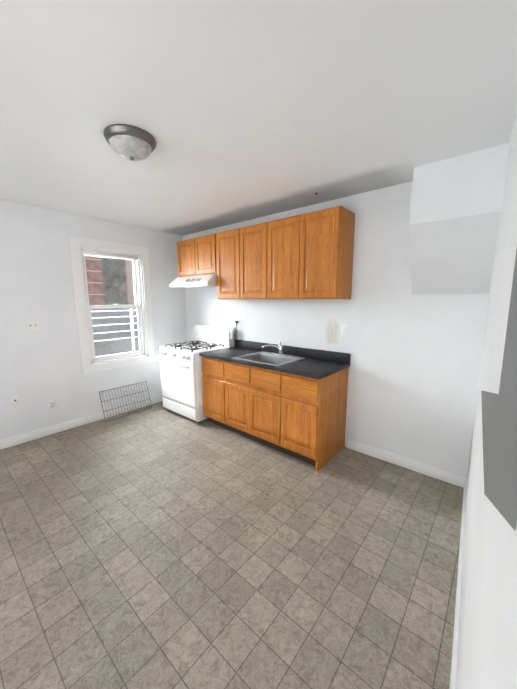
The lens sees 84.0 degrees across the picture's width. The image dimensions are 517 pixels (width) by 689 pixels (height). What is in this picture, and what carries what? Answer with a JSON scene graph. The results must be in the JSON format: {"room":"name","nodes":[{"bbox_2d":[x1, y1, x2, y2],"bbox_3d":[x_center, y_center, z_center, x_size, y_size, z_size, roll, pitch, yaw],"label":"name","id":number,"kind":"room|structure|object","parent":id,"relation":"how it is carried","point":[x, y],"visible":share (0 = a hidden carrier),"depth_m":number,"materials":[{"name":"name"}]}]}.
{"room":"kitchen","nodes":[
{"label":"kitchen","id":0,"kind":"room"},
{"bbox_2d":[0,200,186,439],"bbox_3d":[-2.725,-0.167,2.943,0.200,2.520,4.600,7,12,40],"label":"wall","id":1,"kind":"structure","parent":0,"point":[40,367],"depth_m":3.27,"materials":[{"name":"paint"}]},
{"bbox_2d":[10,394,19,405],"bbox_3d":[-2.591,0.594,3.059,0.008,0.116,0.072,7,12,40],"label":"jack","id":2,"kind":"object","parent":1,"relation":"attached to","point":[15,400],"visible":1,"depth_m":3.06,"materials":[{"name":"white plastic"}]},
{"bbox_2d":[26,319,39,330],"bbox_3d":[-2.438,-0.211,3.108,0.018,0.118,0.118,7,12,40],"label":"light switch","id":3,"kind":"object","parent":1,"relation":"attached to","point":[33,324],"visible":1,"depth_m":3.11,"materials":[{"name":"white plastic"}]},
{"bbox_2d":[47,399,54,409],"bbox_3d":[-2.389,0.691,3.312,0.012,0.116,0.072,7,12,40],"label":"electrical outlet","id":4,"kind":"object","parent":1,"relation":"attached to","point":[51,403],"visible":1,"depth_m":3.31,"materials":[{"name":"white plastic"}]},
{"bbox_2d":[0,395,163,449],"bbox_3d":[-2.644,1.039,3.061,0.014,0.100,4.598,7,12,40],"label":"baseboard","id":5,"kind":"structure","parent":1,"relation":"attached to","point":[32,435],"depth_m":3.48,"materials":[{"name":"white wood"}]},
{"bbox_2d":[69,236,154,373],"bbox_3d":[-1.911,-0.501,3.818,0.178,1.620,0.960,7,12,40],"label":"window","id":6,"kind":"structure","parent":1,"relation":"in","point":[81,248],"depth_m":3.73,"materials":[{"name":"white wood"}]},
{"bbox_2d":[0,401,463,688],"bbox_3d":[-0.970,1.357,1.677,4.800,0.100,5.000,7,12,40],"label":"floor","id":7,"kind":"structure","parent":0,"point":[157,546],"depth_m":1.70,"materials":[{"name":"tile"}]},
{"bbox_2d":[99,381,151,421],"bbox_3d":[-1.800,0.763,3.933,0.128,0.374,0.646,7,12,40],"label":"oven rack","id":8,"kind":"object","parent":7,"relation":"on","point":[125,399],"visible":1,"depth_m":3.90,"materials":[{"name":"grey metal"}]},
{"bbox_2d":[159,321,237,422],"bbox_3d":[-0.829,0.312,3.929,0.838,1.268,0.748,7,12,40],"label":"gas range","id":9,"kind":"object","parent":7,"relation":"on","point":[181,376],"visible":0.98,"depth_m":3.74,"materials":[{"name":"white metal"}]},
{"bbox_2d":[199,355,222,426],"bbox_3d":[-0.348,0.554,3.656,0.403,0.874,0.618,7,12,40],"label":"base cabinet","id":10,"kind":"object","parent":7,"relation":"on","point":[212,369],"depth_m":3.42,"materials":[{"name":"brown wood"}]},
{"bbox_2d":[223,363,246,436],"bbox_3d":[-0.043,0.594,3.401,0.397,0.874,0.618,7,12,40],"label":"base cabinet","id":11,"kind":"object","parent":7,"relation":"on","point":[234,374],"depth_m":3.18,"materials":[{"name":"brown wood"}]},
{"bbox_2d":[247,363,282,450],"bbox_3d":[0.248,0.636,3.131,0.400,0.874,0.658,7,12,40],"label":"base cabinet","id":12,"kind":"object","parent":7,"relation":"on","point":[264,385],"depth_m":2.90,"materials":[{"name":"brown wood"}]},
{"bbox_2d":[279,367,348,471],"bbox_3d":[0.565,0.674,2.892,0.403,0.874,0.618,7,12,40],"label":"base cabinet","id":13,"kind":"object","parent":7,"relation":"on","point":[290,400],"depth_m":2.68,"materials":[{"name":"brown wood"}]},
{"bbox_2d":[199,347,349,378],"bbox_3d":[0.105,0.163,3.196,1.628,0.038,0.633,7,12,40],"label":"countertop","id":14,"kind":"structure","parent":13,"relation":"on","point":[309,368],"depth_m":2.87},
{"bbox_2d":[231,351,306,366],"bbox_3d":[0.115,0.227,3.182,0.630,0.170,0.540,7,12,40],"label":"sink","id":15,"kind":"object","parent":14,"relation":"in","point":[256,356],"depth_m":3.29,"materials":[{"name":"silver metal"}]},
{"bbox_2d":[259,341,282,354],"bbox_3d":[0.190,0.041,3.277,0.246,0.170,0.212,7,12,40],"label":"faucet","id":16,"kind":"object","parent":14,"relation":"on","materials":[{"name":"silver metal"}]},
{"bbox_2d":[0,0,516,235],"bbox_3d":[-0.970,-1.232,1.272,4.800,0.100,5.000,7,12,40],"label":"ceiling","id":17,"kind":"structure","parent":0,"point":[241,110],"depth_m":1.40,"materials":[{"name":"paint"}]},
{"bbox_2d":[104,124,155,160],"bbox_3d":[-0.779,-1.193,1.758,0.292,0.126,0.292,7,12,40],"label":"ceiling light","id":18,"kind":"object","parent":17,"relation":"attached to","point":[130,142],"visible":1,"depth_m":1.68,"materials":[{"name":"silver metal"}]},
{"bbox_2d":[183,181,489,476],"bbox_3d":[0.581,-0.220,3.284,4.800,2.520,0.200,7,12,40],"label":"wall","id":19,"kind":"structure","parent":0,"point":[414,372],"depth_m":2.63,"materials":[{"name":"paint"}]},
{"bbox_2d":[177,238,196,276],"bbox_3d":[-0.887,-1.198,4.037,0.402,0.482,0.328,7,12,40],"label":"upper cabinet","id":20,"kind":"object","parent":19,"relation":"attached to","point":[185,247],"depth_m":3.92,"materials":[{"name":"brown wood"}]},
{"bbox_2d":[169,274,216,287],"bbox_3d":[-0.779,-0.856,3.904,0.804,0.148,0.468,7,12,40],"label":"range hood","id":21,"kind":"object","parent":19,"relation":"attached to","point":[204,281],"visible":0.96,"depth_m":3.72,"materials":[{"name":"white metal"}]},
{"bbox_2d":[193,234,212,274],"bbox_3d":[-0.580,-1.157,3.779,0.404,0.482,0.328,7,12,40],"label":"upper cabinet","id":22,"kind":"object","parent":19,"relation":"attached to","point":[203,245],"depth_m":3.68,"materials":[{"name":"brown wood"}]},
{"bbox_2d":[213,228,240,298],"bbox_3d":[-0.266,-0.961,3.541,0.403,0.796,0.328,7,12,40],"label":"upper cabinet","id":23,"kind":"object","parent":19,"relation":"attached to","point":[226,244],"depth_m":3.41,"materials":[{"name":"brown wood"}]},
{"bbox_2d":[236,315,239,323],"bbox_3d":[-0.275,-0.336,3.860,0.070,0.115,0.010,7,12,40],"label":"electrical outlet","id":24,"kind":"object","parent":19,"relation":"attached to","point":[238,318],"visible":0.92,"depth_m":3.85,"materials":[{"name":"white plastic"}]},
{"bbox_2d":[241,222,268,298],"bbox_3d":[0.041,-0.921,3.285,0.400,0.796,0.328,7,12,40],"label":"upper cabinet","id":25,"kind":"object","parent":19,"relation":"attached to","point":[254,238],"depth_m":3.15,"materials":[{"name":"brown wood"}]},
{"bbox_2d":[265,215,300,298],"bbox_3d":[0.346,-0.881,3.029,0.400,0.796,0.328,7,12,40],"label":"upper cabinet","id":26,"kind":"object","parent":19,"relation":"attached to","point":[283,268],"depth_m":2.89,"materials":[{"name":"brown wood"}]},
{"bbox_2d":[235,339,350,362],"bbox_3d":[0.303,0.060,3.417,1.628,0.099,0.020,7,12,40],"label":"backsplash","id":27,"kind":"structure","parent":19,"relation":"attached to","point":[339,357],"depth_m":3.18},
{"bbox_2d":[297,206,354,298],"bbox_3d":[0.653,-0.841,2.773,0.404,0.796,0.328,7,12,40],"label":"upper cabinet","id":28,"kind":"object","parent":19,"relation":"attached to","point":[307,256],"depth_m":2.64,"materials":[{"name":"brown wood"}]},
{"bbox_2d":[341,324,347,335],"bbox_3d":[0.868,-0.146,2.909,0.072,0.116,0.012,7,12,40],"label":"outlet","id":29,"kind":"object","parent":19,"relation":"attached to","point":[344,329],"visible":1,"depth_m":2.90,"materials":[{"name":"white plastic"}]},
{"bbox_2d":[347,439,466,487],"bbox_3d":[0.284,0.958,3.581,3.763,0.100,0.014,7,12,40],"label":"baseboard","id":30,"kind":"structure","parent":19,"relation":"attached to","point":[431,471],"depth_m":2.65,"materials":[{"name":"white wood"}]},
{"bbox_2d":[409,143,508,293],"bbox_3d":[1.449,-0.848,2.136,0.546,0.924,0.260,7,12,40],"label":"wall","id":31,"kind":"structure","parent":0,"point":[456,206],"depth_m":2.07,"materials":[{"name":"paint"}]},
{"bbox_2d":[455,108,516,688],"bbox_3d":[0.570,0.264,0.186,0.599,2.520,4.643,7,11,36],"label":"wall","id":32,"kind":"structure","parent":0,"point":[487,647],"depth_m":0.82,"materials":[{"name":"paint"}]},
{"bbox_2d":[449,477,466,688],"bbox_3d":[0.331,1.430,0.562,0.014,0.100,4.593,7,11,36],"label":"baseboard","id":33,"kind":"structure","parent":32,"relation":"attached to","point":[455,645],"depth_m":1.40,"materials":[{"name":"white wood"}]},
{"bbox_2d":[481,249,516,530],"bbox_3d":[0.775,-0.037,0.923,0.099,0.880,1.705,7,12,40],"label":"wall","id":34,"kind":"structure","parent":0,"point":[499,422],"depth_m":0.61,"materials":[{"name":"paint"}]},
{"label":"outside","id":35,"kind":"structure","parent":0,"visible":0},
{"bbox_2d":[85,255,138,356],"bbox_3d":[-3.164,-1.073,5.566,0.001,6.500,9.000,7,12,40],"label":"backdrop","id":36,"kind":"structure","parent":35,"point":[106,278],"depth_m":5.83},
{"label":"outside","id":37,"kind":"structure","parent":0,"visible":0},
{"bbox_2d":[91,308,137,350],"bbox_3d":[-2.135,-0.070,4.972,0.050,1.100,4.000,7,12,40],"label":"railing","id":38,"kind":"object","parent":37,"point":[131,310],"depth_m":4.79,"materials":[{"name":"grey metal"}]}
]}

